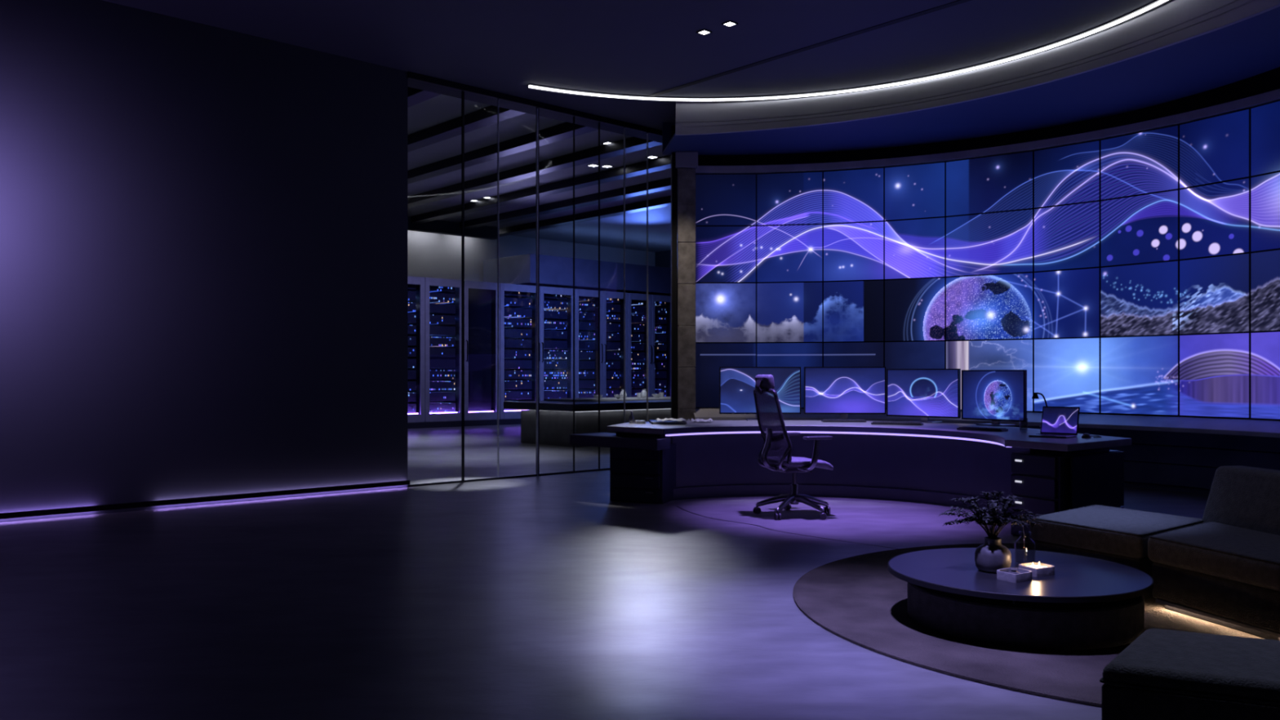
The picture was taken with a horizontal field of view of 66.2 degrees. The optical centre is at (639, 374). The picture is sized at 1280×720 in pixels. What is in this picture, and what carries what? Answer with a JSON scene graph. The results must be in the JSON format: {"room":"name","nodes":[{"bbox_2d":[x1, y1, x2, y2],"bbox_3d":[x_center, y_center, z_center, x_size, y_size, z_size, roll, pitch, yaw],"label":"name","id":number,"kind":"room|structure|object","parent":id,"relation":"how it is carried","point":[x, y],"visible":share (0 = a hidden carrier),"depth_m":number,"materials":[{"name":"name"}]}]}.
{"room":"control room","nodes":[
{"label":"control room","id":0,"kind":"room"},
{"bbox_2d":[0,0,407,522],"bbox_3d":[-9.309,-1.060,4.921,18.001,4.620,0.300,0,0,-43],"label":"wall","id":1,"kind":"structure","parent":0,"point":[203,228],"depth_m":9.35,"materials":[{"name":"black paint"}]},
{"bbox_2d":[0,480,409,519],"bbox_3d":[-9.175,1.190,4.776,18.001,0.050,0.015,0,0,-43],"label":"baseboard","id":2,"kind":"structure","parent":1,"relation":"attached to","point":[237,496],"depth_m":9.29,"materials":[{"name":"black metal"}]},
{"bbox_2d":[407,91,464,487],"bbox_3d":[-2.327,-1.030,11.182,0.746,4.560,0.028,0,0,-43],"label":"window","id":3,"kind":"structure","parent":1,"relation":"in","point":[462,92],"depth_m":11.41,"materials":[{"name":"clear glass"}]},
{"bbox_2d":[407,71,662,142],"bbox_3d":[-1.121,-3.725,12.431,4.220,0.850,0.320,0,0,-43],"label":"trim","id":4,"kind":"structure","parent":1,"relation":"attached to","point":[415,80],"depth_m":12.11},
{"bbox_2d":[407,230,655,281],"bbox_3d":[-6.208,-1.350,25.553,18.401,5.200,0.200,0,0,-43],"label":"wall","id":5,"kind":"structure","parent":0,"point":[429,255],"depth_m":26.99,"materials":[{"name":"paint"}]},
{"bbox_2d":[407,86,440,107],"bbox_3d":[-6.159,-3.870,16.838,0.280,0.160,12.500,0,0,-43],"label":"trim","id":6,"kind":"structure","parent":5,"relation":"attached to","point":[415,95],"depth_m":13.34,"materials":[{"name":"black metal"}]},
{"bbox_2d":[407,105,525,151],"bbox_3d":[-5.128,-3.870,17.785,0.280,0.160,12.500,0,0,-43],"label":"ceiling beam","id":7,"kind":"structure","parent":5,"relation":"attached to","point":[486,116],"depth_m":15.13,"materials":[{"name":"black metal"}]},
{"bbox_2d":[407,121,598,183],"bbox_3d":[-4.097,-3.870,18.733,0.280,0.160,12.500,0,0,-43],"label":"ceiling beam","id":8,"kind":"structure","parent":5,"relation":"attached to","point":[564,131],"depth_m":16.77,"materials":[{"name":"black metal"}]},
{"bbox_2d":[407,136,662,208],"bbox_3d":[-3.066,-3.870,19.680,0.280,0.160,12.500,0,0,-43],"label":"ceiling beam","id":9,"kind":"structure","parent":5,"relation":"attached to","point":[633,144],"depth_m":18.37,"materials":[{"name":"black metal"}]},
{"bbox_2d":[409,155,671,223],"bbox_3d":[-2.035,-3.870,20.627,0.280,0.160,12.500,0,0,-43],"label":"ceiling beam","id":10,"kind":"structure","parent":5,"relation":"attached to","point":[661,163],"depth_m":20.27,"materials":[{"name":"black metal"}]},
{"bbox_2d":[457,177,671,229],"bbox_3d":[-1.004,-3.870,21.575,0.280,0.160,12.500,0,0,-43],"label":"ceiling beam","id":11,"kind":"structure","parent":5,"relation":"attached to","point":[664,184],"depth_m":21.97,"materials":[{"name":"black metal"}]},
{"bbox_2d":[498,195,671,236],"bbox_3d":[0.027,-3.870,22.522,0.280,0.160,12.500,0,0,-43],"label":"ceiling beam","id":12,"kind":"structure","parent":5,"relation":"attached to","point":[663,202],"depth_m":23.76,"materials":[{"name":"black metal"}]},
{"bbox_2d":[407,93,671,252],"bbox_3d":[-1.878,-4.050,20.840,18.401,0.200,13.000,0,0,-43],"label":"ceiling","id":13,"kind":"structure","parent":0,"point":[440,108],"depth_m":19.64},
{"bbox_2d":[407,216,497,239],"bbox_3d":[-6.475,-3.780,23.848,7.100,0.300,0.250,0,0,-43],"label":"trim","id":14,"kind":"structure","parent":13,"relation":"attached to","point":[442,227],"depth_m":25.18,"materials":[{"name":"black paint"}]},
{"bbox_2d":[0,424,1208,719],"bbox_3d":[-2.000,1.350,14.500,36.000,0.200,39.000,0,0,0],"label":"floor","id":15,"kind":"structure","parent":0,"point":[545,597],"depth_m":5.25,"materials":[{"name":"concrete"}]},
{"bbox_2d":[407,275,424,422],"bbox_3d":[-5.788,-0.595,23.138,1.050,3.410,1.104,0,0,-43],"label":"tall cabinet","id":16,"kind":"object","parent":15,"relation":"on","point":[415,285],"visible":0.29,"depth_m":23.09,"materials":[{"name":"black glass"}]},
{"bbox_2d":[424,277,461,422],"bbox_3d":[-4.999,-0.595,23.863,1.054,3.410,1.104,0,0,-43],"label":"rack","id":17,"kind":"object","parent":15,"relation":"on","point":[442,297],"visible":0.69,"depth_m":23.67,"materials":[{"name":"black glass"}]},
{"bbox_2d":[463,99,498,482],"bbox_3d":[-1.879,-1.030,11.593,0.495,4.560,0.028,0,0,-43],"label":"window","id":18,"kind":"structure","parent":15,"relation":"on","point":[497,477],"depth_m":11.75,"materials":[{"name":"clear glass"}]},
{"bbox_2d":[464,280,499,420],"bbox_3d":[-4.217,-0.595,24.582,1.031,3.410,1.104,0,0,-43],"label":"tall cabinet","id":19,"kind":"object","parent":15,"relation":"on","point":[480,297],"visible":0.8,"depth_m":24.40,"materials":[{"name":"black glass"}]},
{"bbox_2d":[499,283,536,419],"bbox_3d":[-3.373,-0.595,25.357,1.219,3.410,1.104,0,0,-43],"label":"rack","id":20,"kind":"object","parent":15,"relation":"on","point":[517,303],"visible":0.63,"depth_m":25.14,"materials":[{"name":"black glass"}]},
{"bbox_2d":[498,107,539,479],"bbox_3d":[-1.477,-1.030,11.961,0.603,4.560,0.030,0,0,-43],"label":"window","id":21,"kind":"structure","parent":15,"relation":"on","point":[529,475],"depth_m":12.14,"materials":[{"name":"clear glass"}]},
{"bbox_2d":[539,286,573,400],"bbox_3d":[-2.487,-0.595,26.171,1.148,3.410,1.104,0,0,-43],"label":"tall cabinet","id":22,"kind":"object","parent":15,"relation":"on","point":[556,304],"visible":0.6,"depth_m":26.00,"materials":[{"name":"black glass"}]},
{"bbox_2d":[483,253,671,296],"bbox_3d":[-1.101,-2.745,28.235,6.650,0.750,2.160,0,0,-43],"label":"wall","id":23,"kind":"structure","parent":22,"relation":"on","point":[521,269],"depth_m":26.46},
{"bbox_2d":[538,116,574,475],"bbox_3d":[-1.053,-1.030,12.352,0.574,4.560,0.028,0,0,-43],"label":"window","id":24,"kind":"structure","parent":15,"relation":"on","point":[573,471],"depth_m":12.53,"materials":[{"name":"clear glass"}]},
{"bbox_2d":[503,396,671,447],"bbox_3d":[-0.339,0.850,18.584,4.000,0.800,2.050,0,0,-43],"label":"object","id":25,"kind":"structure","parent":15,"relation":"on","point":[556,415],"depth_m":17.48,"materials":[{"name":"black paint"}]},
{"bbox_2d":[503,399,671,411],"bbox_3d":[-0.339,0.555,18.584,4.000,0.130,2.050,0,0,-43],"label":"countertop","id":26,"kind":"structure","parent":25,"relation":"on","point":[557,406],"depth_m":17.31,"materials":[{"name":"black paint"}]},
{"bbox_2d":[546,396,671,401],"bbox_3d":[-0.312,0.469,19.220,3.100,0.038,0.950,0,0,-43],"label":"shelf","id":27,"kind":"object","parent":25,"relation":"attached to","point":[628,398],"depth_m":18.52,"materials":[{"name":"paint"}]},
{"bbox_2d":[574,122,599,472],"bbox_3d":[-0.688,-1.030,12.688,0.426,4.560,0.028,0,0,-43],"label":"window","id":28,"kind":"structure","parent":15,"relation":"on","point":[598,468],"depth_m":12.82,"materials":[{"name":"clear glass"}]},
{"bbox_2d":[574,288,603,398],"bbox_3d":[-1.701,-0.595,26.893,0.946,3.410,1.104,0,0,-43],"label":"tall cabinet","id":29,"kind":"object","parent":15,"relation":"on","point":[586,301],"visible":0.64,"depth_m":26.71,"materials":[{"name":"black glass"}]},
{"bbox_2d":[600,128,625,470],"bbox_3d":[-0.369,-1.030,12.980,0.446,4.560,0.028,0,0,-43],"label":"window","id":30,"kind":"structure","parent":15,"relation":"on","point":[606,468],"depth_m":13.12,"materials":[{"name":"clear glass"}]},
{"bbox_2d":[602,290,627,397],"bbox_3d":[-1.004,-0.595,27.534,0.909,3.410,1.104,0,0,-43],"label":"tall cabinet","id":31,"kind":"object","parent":15,"relation":"on","point":[612,301],"visible":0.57,"depth_m":27.37,"materials":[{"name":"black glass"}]},
{"bbox_2d":[627,293,652,396],"bbox_3d":[-0.325,-0.595,28.157,0.893,3.410,1.104,0,0,-43],"label":"tall cabinet","id":32,"kind":"object","parent":15,"relation":"on","point":[637,303],"visible":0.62,"depth_m":27.99,"materials":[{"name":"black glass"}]},
{"bbox_2d":[646,133,648,422],"bbox_3d":[-0.052,-1.030,13.272,0.424,4.560,0.028,0,0,-43],"label":"window frame","id":33,"kind":"structure","parent":15,"relation":"on","point":[647,133],"depth_m":13.41,"materials":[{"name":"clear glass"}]},
{"bbox_2d":[651,294,671,396],"bbox_3d":[0.339,-0.595,28.768,0.872,3.410,1.104,0,0,-43],"label":"tall cabinet","id":34,"kind":"object","parent":15,"relation":"on","point":[660,304],"visible":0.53,"depth_m":28.59,"materials":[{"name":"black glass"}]},
{"bbox_2d":[671,124,676,418],"bbox_3d":[0.455,-1.030,13.150,0.070,4.560,0.300,0,0,0],"label":"trim","id":35,"kind":"structure","parent":15,"relation":"on","point":[673,170],"depth_m":13.00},
{"bbox_2d":[752,374,833,519],"bbox_3d":[1.389,0.624,8.714,0.705,1.253,0.687,0,0,-43],"label":"office chair","id":36,"kind":"object","parent":15,"relation":"on","point":[775,454],"visible":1,"depth_m":8.61,"materials":[{"name":"black plastic"}]},
{"bbox_2d":[569,420,1131,538],"bbox_3d":[2.048,0.877,9.535,5.034,0.745,2.643,0,0,35],"label":"curved desk","id":37,"kind":"object","parent":15,"relation":"on","point":[927,463],"visible":0.88,"depth_m":9.60,"materials":[{"name":"black paint"}]},
{"bbox_2d":[569,432,671,450],"bbox_3d":[-0.136,0.660,9.784,1.126,0.110,0.500,0,0,43],"label":"shelf","id":38,"kind":"object","parent":37,"relation":"attached to","point":[618,441],"depth_m":9.62,"materials":[{"name":"black paint"}]},
{"bbox_2d":[719,366,800,420],"bbox_3d":[1.337,0.207,10.970,0.905,0.595,0.220,0,0,0],"label":"monitor","id":39,"kind":"object","parent":37,"relation":"on","point":[736,384],"visible":0.74,"depth_m":10.92,"materials":[{"name":"black metal"}]},
{"bbox_2d":[804,366,885,419],"bbox_3d":[2.275,0.207,10.930,0.896,0.595,0.220,0,0,3],"label":"monitor","id":40,"kind":"object","parent":37,"relation":"on","point":[843,391],"visible":1,"depth_m":10.88,"materials":[{"name":"black metal"}]},
{"bbox_2d":[871,421,923,425],"bbox_3d":[2.611,0.491,9.960,0.500,0.025,0.150,0,0,24],"label":"keyboard","id":41,"kind":"object","parent":37,"relation":"on","point":[874,422],"visible":1,"depth_m":9.89,"materials":[{"name":"black plastic"}]},
{"bbox_2d":[886,368,960,422],"bbox_3d":[3.035,0.220,10.481,0.842,0.570,0.220,0,0,45],"label":"monitor","id":42,"kind":"object","parent":37,"relation":"on","point":[924,393],"visible":1,"depth_m":10.43,"materials":[{"name":"black metal"}]},
{"bbox_2d":[956,426,1008,431],"bbox_3d":[3.114,0.491,8.930,0.420,0.025,0.150,0,0,43],"label":"keyboard","id":43,"kind":"object","parent":37,"relation":"on","point":[979,428],"visible":1,"depth_m":8.86,"materials":[{"name":"black plastic"}]},
{"bbox_2d":[961,369,1026,426],"bbox_3d":[3.555,0.228,9.819,0.220,0.555,0.716,0,0,-36],"label":"monitor","id":44,"kind":"object","parent":37,"relation":"on","point":[997,396],"visible":1,"depth_m":9.77,"materials":[{"name":"black metal"}]},
{"bbox_2d":[1028,406,1079,438],"bbox_3d":[3.382,0.383,8.014,0.300,0.242,0.316,0,0,43],"label":"laptop","id":45,"kind":"object","parent":37,"relation":"on","point":[1057,422],"visible":1,"depth_m":8.09,"materials":[{"name":"black plastic"}]},
{"bbox_2d":[792,542,1268,706],"bbox_3d":[2.750,1.240,5.290,3.806,0.019,3.806,0,0,0],"label":"round rug","id":46,"kind":"object","parent":15,"relation":"on","point":[856,599],"visible":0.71,"depth_m":4.65,"materials":[{"name":"carpet"}]},
{"bbox_2d":[888,547,1154,649],"bbox_3d":[1.868,1.098,4.890,1.256,0.263,1.256,0,0,0],"label":"coffee table","id":47,"kind":"object","parent":46,"relation":"on","point":[1088,602],"visible":0.89,"depth_m":4.52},
{"bbox_2d":[974,536,1011,573],"bbox_3d":[1.743,0.886,4.848,0.172,0.163,0.172,0,0,0],"label":"vase","id":48,"kind":"object","parent":47,"relation":"on","point":[990,557],"visible":0.96,"depth_m":4.79,"materials":[{"name":"grey ceramic"}]},
{"bbox_2d":[937,490,1041,538],"bbox_3d":[1.730,0.741,4.855,0.510,0.334,0.273,0,0,7],"label":"leafy branches","id":49,"kind":"object","parent":48,"relation":"in","point":[988,519],"visible":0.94,"depth_m":4.83,"materials":[{"name":"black plant"}]},
{"bbox_2d":[996,567,1031,583],"bbox_3d":[1.773,0.948,4.648,0.145,0.040,0.125,0,0,-32],"label":"tray","id":50,"kind":"object","parent":47,"relation":"on","point":[1025,575],"visible":0.94,"depth_m":4.61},
{"bbox_2d":[1018,562,1054,577],"bbox_3d":[1.932,0.941,4.782,0.145,0.054,0.130,0,0,-26],"label":"candle","id":51,"kind":"object","parent":47,"relation":"on","point":[1037,569],"visible":0.96,"depth_m":4.74,"materials":[{"name":"wax"}]},
{"bbox_2d":[1030,465,1279,640],"bbox_3d":[3.187,0.877,4.978,1.174,0.705,2.946,0,0,-15],"label":"sectional sofa","id":52,"kind":"object","parent":46,"relation":"on","point":[1222,567],"visible":0.88,"depth_m":5.23,"materials":[{"name":"grey fabric"}]},
{"bbox_2d":[1030,505,1203,558],"bbox_3d":[2.833,0.919,5.845,1.033,0.138,0.748,0,0,-39],"label":"seat cushion","id":53,"kind":"object","parent":52,"relation":"on","point":[1099,531],"depth_m":5.61,"materials":[{"name":"grey fabric"}]},
{"bbox_2d":[1147,521,1279,591],"bbox_3d":[3.135,0.919,5.090,0.816,0.138,1.150,0,0,-16],"label":"seat cushion","id":54,"kind":"object","parent":52,"relation":"on","point":[1245,556],"depth_m":4.93,"materials":[{"name":"grey fabric"}]},
{"bbox_2d":[1099,628,1279,719],"bbox_3d":[1.973,1.048,2.880,1.132,0.405,0.557,0,0,25],"label":"ottoman","id":55,"kind":"object","parent":15,"relation":"on","point":[1162,674],"visible":1,"depth_m":2.83,"materials":[{"name":"grey fabric"}]},
{"bbox_2d":[102,0,1154,130],"bbox_3d":[-3.418,-3.470,4.850,24.835,0.200,18.100,0,0,0],"label":"ceiling","id":56,"kind":"structure","parent":0,"point":[637,47],"depth_m":9.72,"materials":[{"name":"paint"}]},
{"bbox_2d":[527,0,1170,102],"bbox_3d":[2.553,-3.349,9.456,3.382,0.042,7.977,0,0,-40],"label":"ceiling light strip","id":57,"kind":"object","parent":56,"relation":"attached to","point":[1155,3],"visible":1,"depth_m":11.37,"materials":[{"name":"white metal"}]},
{"bbox_2d":[655,249,671,267],"bbox_3d":[4.384,-1.350,27.476,0.200,5.200,11.300,0,0,-43],"label":"wall","id":58,"kind":"structure","parent":0,"point":[663,259],"depth_m":31.27,"materials":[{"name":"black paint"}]},
{"bbox_2d":[407,418,520,428],"bbox_3d":[-2.648,1.180,26.039,11.900,0.140,1.100,0,0,-43],"label":"trim","id":59,"kind":"structure","parent":58,"relation":"attached to","point":[504,421],"depth_m":23.74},
{"bbox_2d":[697,66,1279,463],"bbox_3d":[4.712,-1.060,9.435,3.430,4.620,10.700,0,0,-28],"label":"wall","id":60,"kind":"structure","parent":0,"point":[1268,81],"depth_m":11.80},
{"bbox_2d":[676,168,695,420],"bbox_3d":[0.618,-0.742,13.150,0.235,3.977,0.400,0,0,0],"label":"pillar","id":61,"kind":"structure","parent":60,"relation":"attached to","point":[686,177],"depth_m":12.95,"materials":[{"name":"grey stone"}]},
{"bbox_2d":[675,151,697,172],"bbox_3d":[0.618,-2.840,13.150,0.295,0.200,0.460,0,0,0],"label":"trim","id":62,"kind":"structure","parent":60,"relation":"attached to","point":[682,159],"depth_m":12.92,"materials":[{"name":"grey paint"}]},
{"bbox_2d":[695,342,756,408],"bbox_3d":[1.145,0.005,13.128,0.814,0.868,0.071,0,0,1],"label":"display panel","id":63,"kind":"object","parent":60,"relation":"attached to","point":[709,357],"visible":0.62,"depth_m":13.11,"materials":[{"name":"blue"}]},
{"bbox_2d":[695,282,756,342],"bbox_3d":[1.145,-0.830,13.128,0.814,0.798,0.071,0,0,1],"label":"display panel","id":64,"kind":"object","parent":60,"relation":"attached to","point":[726,312],"visible":1,"depth_m":13.10,"materials":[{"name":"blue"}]},
{"bbox_2d":[695,225,756,283],"bbox_3d":[1.145,-1.610,13.128,0.814,0.758,0.071,0,0,1],"label":"display panel","id":65,"kind":"object","parent":60,"relation":"attached to","point":[723,254],"visible":1,"depth_m":13.10,"materials":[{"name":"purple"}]},
{"bbox_2d":[695,173,756,226],"bbox_3d":[1.145,-2.337,13.128,0.814,0.693,0.071,0,0,1],"label":"display panel","id":66,"kind":"object","parent":60,"relation":"attached to","point":[721,199],"visible":1,"depth_m":13.10,"materials":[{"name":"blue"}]},
{"bbox_2d":[756,342,822,408],"bbox_3d":[1.987,0.005,13.041,0.871,0.868,0.071,0,0,10],"label":"display panel","id":67,"kind":"object","parent":60,"relation":"attached to","point":[811,353],"visible":0.41,"depth_m":13.01,"materials":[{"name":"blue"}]},
{"bbox_2d":[756,281,822,342],"bbox_3d":[1.987,-0.830,13.041,0.871,0.798,0.071,0,0,10],"label":"display panel","id":68,"kind":"object","parent":60,"relation":"attached to","point":[787,312],"visible":1,"depth_m":13.02,"materials":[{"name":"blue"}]},
{"bbox_2d":[756,223,822,282],"bbox_3d":[1.987,-1.610,13.041,0.871,0.758,0.071,0,0,10],"label":"display panel","id":69,"kind":"object","parent":60,"relation":"attached to","point":[789,253],"visible":1,"depth_m":13.02,"materials":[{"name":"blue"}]},
{"bbox_2d":[756,171,822,225],"bbox_3d":[1.987,-2.337,13.041,0.871,0.693,0.071,0,0,10],"label":"display panel","id":70,"kind":"object","parent":60,"relation":"attached to","point":[784,198],"visible":1,"depth_m":13.02,"materials":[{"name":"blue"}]},
{"bbox_2d":[646,0,970,96],"bbox_3d":[2.350,-3.377,9.435,0.076,0.026,6.646,0,0,-43],"label":"trim","id":71,"kind":"structure","parent":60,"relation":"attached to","point":[958,2],"depth_m":9.99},
{"bbox_2d":[822,342,884,366],"bbox_3d":[2.794,0.005,12.841,0.783,0.868,0.071,0,0,18],"label":"display panel","id":72,"kind":"object","parent":60,"relation":"attached to","point":[834,353],"visible":0.38,"depth_m":12.81,"materials":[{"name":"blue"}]},
{"bbox_2d":[822,221,884,281],"bbox_3d":[2.794,-1.610,12.841,0.783,0.758,0.071,0,0,18],"label":"display panel","id":73,"kind":"object","parent":60,"relation":"attached to","point":[852,251],"visible":1,"depth_m":12.81,"materials":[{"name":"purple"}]},
{"bbox_2d":[822,167,884,223],"bbox_3d":[2.794,-2.337,12.841,0.783,0.693,0.071,0,0,18],"label":"display panel","id":74,"kind":"object","parent":60,"relation":"attached to","point":[853,195],"visible":1,"depth_m":12.81,"materials":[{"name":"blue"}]},
{"bbox_2d":[822,280,884,342],"bbox_3d":[2.794,-0.830,12.841,0.783,0.798,0.071,0,0,18],"label":"display panel","id":75,"kind":"object","parent":60,"relation":"attached to","point":[853,311],"visible":1,"depth_m":12.81,"materials":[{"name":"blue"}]},
{"bbox_2d":[884,341,945,408],"bbox_3d":[3.514,0.005,12.547,0.763,0.868,0.071,0,0,26],"label":"display panel","id":76,"kind":"object","parent":60,"relation":"attached to","point":[897,354],"visible":0.4,"depth_m":12.52,"materials":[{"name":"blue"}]},
{"bbox_2d":[884,217,945,279],"bbox_3d":[3.514,-1.610,12.547,0.763,0.758,0.071,0,0,26],"label":"display panel","id":77,"kind":"object","parent":60,"relation":"attached to","point":[914,248],"visible":1,"depth_m":12.52,"materials":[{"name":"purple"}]},
{"bbox_2d":[884,161,945,221],"bbox_3d":[3.514,-2.337,12.547,0.763,0.693,0.071,0,0,26],"label":"display panel","id":78,"kind":"object","parent":60,"relation":"attached to","point":[916,191],"visible":1,"depth_m":12.52,"materials":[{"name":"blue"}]},
{"bbox_2d":[884,277,946,342],"bbox_3d":[3.514,-0.830,12.547,0.763,0.798,0.071,0,0,26],"label":"display panel","id":79,"kind":"object","parent":60,"relation":"attached to","point":[914,308],"visible":1,"depth_m":12.52,"materials":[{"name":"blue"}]},
{"bbox_2d":[662,6,1279,155],"bbox_3d":[3.965,-3.160,9.689,3.916,0.420,9.535,0,0,-29],"label":"ceiling bulkhead","id":80,"kind":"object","parent":60,"relation":"attached to","point":[1249,47],"depth_m":10.72,"materials":[{"name":"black paint"}]},
{"bbox_2d":[675,0,1279,135],"bbox_3d":[3.410,-3.160,9.049,2.606,0.420,8.135,0,0,-27],"label":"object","id":81,"kind":"structure","parent":60,"relation":"attached to","point":[1173,22],"depth_m":10.47,"materials":[{"name":"grey paint"}]},
{"bbox_2d":[693,408,1279,437],"bbox_3d":[4.131,0.522,11.120,7.913,0.145,1.852,0,0,40],"label":"trim","id":82,"kind":"structure","parent":60,"relation":"attached to","point":[1243,427],"depth_m":10.79,"materials":[{"name":"grey metal"}]},
{"bbox_2d":[695,88,1279,173],"bbox_3d":[4.197,-2.740,11.198,7.940,0.090,1.686,0,0,40],"label":"trim","id":83,"kind":"structure","parent":60,"relation":"attached to","point":[1273,95],"depth_m":11.84,"materials":[{"name":"grey metal"}]},
{"bbox_2d":[945,338,1033,411],"bbox_3d":[4.293,0.005,12.070,1.056,0.868,0.071,0,0,35],"label":"display panel","id":84,"kind":"object","parent":60,"relation":"attached to","point":[988,354],"visible":0.41,"depth_m":12.01,"materials":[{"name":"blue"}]},
{"bbox_2d":[945,271,1033,340],"bbox_3d":[4.293,-0.830,12.070,1.056,0.798,0.071,0,0,35],"label":"display panel","id":85,"kind":"object","parent":60,"relation":"attached to","point":[991,306],"visible":1,"depth_m":12.04,"materials":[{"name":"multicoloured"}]},
{"bbox_2d":[945,208,1033,277],"bbox_3d":[4.293,-1.610,12.070,1.056,0.758,0.071,0,0,35],"label":"display panel","id":86,"kind":"object","parent":60,"relation":"attached to","point":[1000,242],"visible":1,"depth_m":12.04,"materials":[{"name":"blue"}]},
{"bbox_2d":[945,150,1033,217],"bbox_3d":[4.293,-2.337,12.070,1.056,0.693,0.071,0,0,35],"label":"display panel","id":87,"kind":"object","parent":60,"relation":"attached to","point":[1002,182],"visible":1,"depth_m":12.04,"materials":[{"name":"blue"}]},
{"bbox_2d":[1033,337,1099,413],"bbox_3d":[5.000,0.005,11.493,0.763,0.868,0.071,0,0,45],"label":"display panel","id":88,"kind":"object","parent":60,"relation":"attached to","point":[1066,371],"visible":0.94,"depth_m":11.46,"materials":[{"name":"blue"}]},
{"bbox_2d":[1033,266,1099,338],"bbox_3d":[5.000,-0.830,11.493,0.763,0.798,0.071,0,0,45],"label":"display panel","id":89,"kind":"object","parent":60,"relation":"attached to","point":[1066,303],"visible":1,"depth_m":11.47,"materials":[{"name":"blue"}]},
{"bbox_2d":[1033,200,1099,271],"bbox_3d":[5.000,-1.610,11.493,0.763,0.758,0.071,0,0,45],"label":"display panel","id":90,"kind":"object","parent":60,"relation":"attached to","point":[1066,237],"visible":1,"depth_m":11.47,"materials":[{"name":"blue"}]},
{"bbox_2d":[1033,139,1099,208],"bbox_3d":[5.000,-2.337,11.493,0.763,0.693,0.071,0,0,45],"label":"display panel","id":91,"kind":"object","parent":60,"relation":"attached to","point":[1069,174],"visible":1,"depth_m":11.47,"materials":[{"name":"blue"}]},
{"bbox_2d":[1099,334,1178,415],"bbox_3d":[5.537,0.005,10.877,0.071,0.868,0.861,0,0,-37],"label":"display panel","id":92,"kind":"object","parent":60,"relation":"attached to","point":[1139,375],"visible":1,"depth_m":10.85,"materials":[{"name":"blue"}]},
{"bbox_2d":[1099,260,1178,337],"bbox_3d":[5.537,-0.830,10.877,0.071,0.798,0.861,0,0,-37],"label":"display panel","id":93,"kind":"object","parent":60,"relation":"attached to","point":[1136,300],"visible":1,"depth_m":10.85,"materials":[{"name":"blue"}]},
{"bbox_2d":[1099,189,1178,266],"bbox_3d":[5.537,-1.610,10.877,0.071,0.758,0.861,0,0,-37],"label":"display panel","id":94,"kind":"object","parent":60,"relation":"attached to","point":[1142,228],"visible":1,"depth_m":10.85,"materials":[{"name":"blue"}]},
{"bbox_2d":[1099,124,1178,200],"bbox_3d":[5.537,-2.337,10.877,0.071,0.693,0.861,0,0,-37],"label":"display panel","id":95,"kind":"object","parent":60,"relation":"attached to","point":[1146,162],"visible":1,"depth_m":10.85,"materials":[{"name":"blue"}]},
{"bbox_2d":[1006,425,1279,453],"bbox_3d":[4.627,0.681,9.600,3.114,0.153,10.200,0,0,-31],"label":"trim","id":96,"kind":"structure","parent":60,"relation":"attached to","point":[1268,444],"depth_m":10.37,"materials":[{"name":"brown wood"}]},
{"bbox_2d":[1124,481,1210,494],"bbox_3d":[4.633,1.225,9.604,3.100,0.050,10.200,0,0,-31],"label":"trim","id":97,"kind":"structure","parent":60,"relation":"attached to","point":[1131,484],"depth_m":10.62,"materials":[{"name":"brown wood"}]},
{"bbox_2d":[1124,460,1218,488],"bbox_3d":[4.627,1.077,9.600,3.114,0.223,10.200,0,0,-31],"label":"trim","id":98,"kind":"structure","parent":60,"relation":"attached to","point":[1163,473],"depth_m":10.57,"materials":[{"name":"brown wood"}]},
{"bbox_2d":[1109,443,1279,470],"bbox_3d":[4.627,0.862,9.600,3.114,0.183,10.200,0,0,-31],"label":"trim","id":99,"kind":"structure","parent":60,"relation":"attached to","point":[1190,455],"depth_m":10.30,"materials":[{"name":"brown wood"}]},
{"bbox_2d":[1178,332,1249,418],"bbox_3d":[5.981,0.005,10.207,0.071,0.868,0.738,0,0,-29],"label":"display panel","id":100,"kind":"object","parent":60,"relation":"attached to","point":[1214,369],"visible":1,"depth_m":10.18,"materials":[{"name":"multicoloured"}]},
{"bbox_2d":[1178,253,1249,334],"bbox_3d":[5.981,-0.830,10.207,0.071,0.798,0.738,0,0,-29],"label":"display panel","id":101,"kind":"object","parent":60,"relation":"attached to","point":[1214,291],"visible":1,"depth_m":10.18,"materials":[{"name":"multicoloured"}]},
{"bbox_2d":[1178,177,1249,260],"bbox_3d":[5.981,-1.610,10.207,0.071,0.758,0.738,0,0,-29],"label":"display panel","id":102,"kind":"object","parent":60,"relation":"attached to","point":[1214,219],"visible":1,"depth_m":10.18,"materials":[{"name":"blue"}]},
{"bbox_2d":[1178,107,1249,189],"bbox_3d":[5.981,-2.337,10.207,0.071,0.693,0.738,0,0,-29],"label":"display panel","id":103,"kind":"object","parent":60,"relation":"attached to","point":[1213,149],"visible":1,"depth_m":10.18,"materials":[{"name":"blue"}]},
{"bbox_2d":[1249,330,1279,419],"bbox_3d":[6.307,0.005,9.512,0.071,0.868,0.788,0,0,-21],"label":"display panel","id":104,"kind":"object","parent":60,"relation":"attached to","point":[1264,346],"visible":1,"depth_m":9.73,"materials":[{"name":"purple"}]},
{"bbox_2d":[1249,248,1279,332],"bbox_3d":[6.307,-0.830,9.512,0.071,0.798,0.788,0,0,-21],"label":"display panel","id":105,"kind":"object","parent":60,"relation":"attached to","point":[1264,265],"visible":1,"depth_m":9.73,"materials":[{"name":"glass"}]},
{"bbox_2d":[1249,171,1279,252],"bbox_3d":[6.307,-1.610,9.512,0.071,0.758,0.788,0,0,-21],"label":"display panel","id":106,"kind":"object","parent":60,"relation":"attached to","point":[1264,189],"visible":1,"depth_m":9.73,"materials":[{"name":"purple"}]},
{"bbox_2d":[1249,99,1279,177],"bbox_3d":[6.307,-2.337,9.512,0.071,0.693,0.788,0,0,-21],"label":"display panel","id":107,"kind":"object","parent":60,"relation":"attached to","point":[1264,119],"visible":1,"depth_m":9.73,"materials":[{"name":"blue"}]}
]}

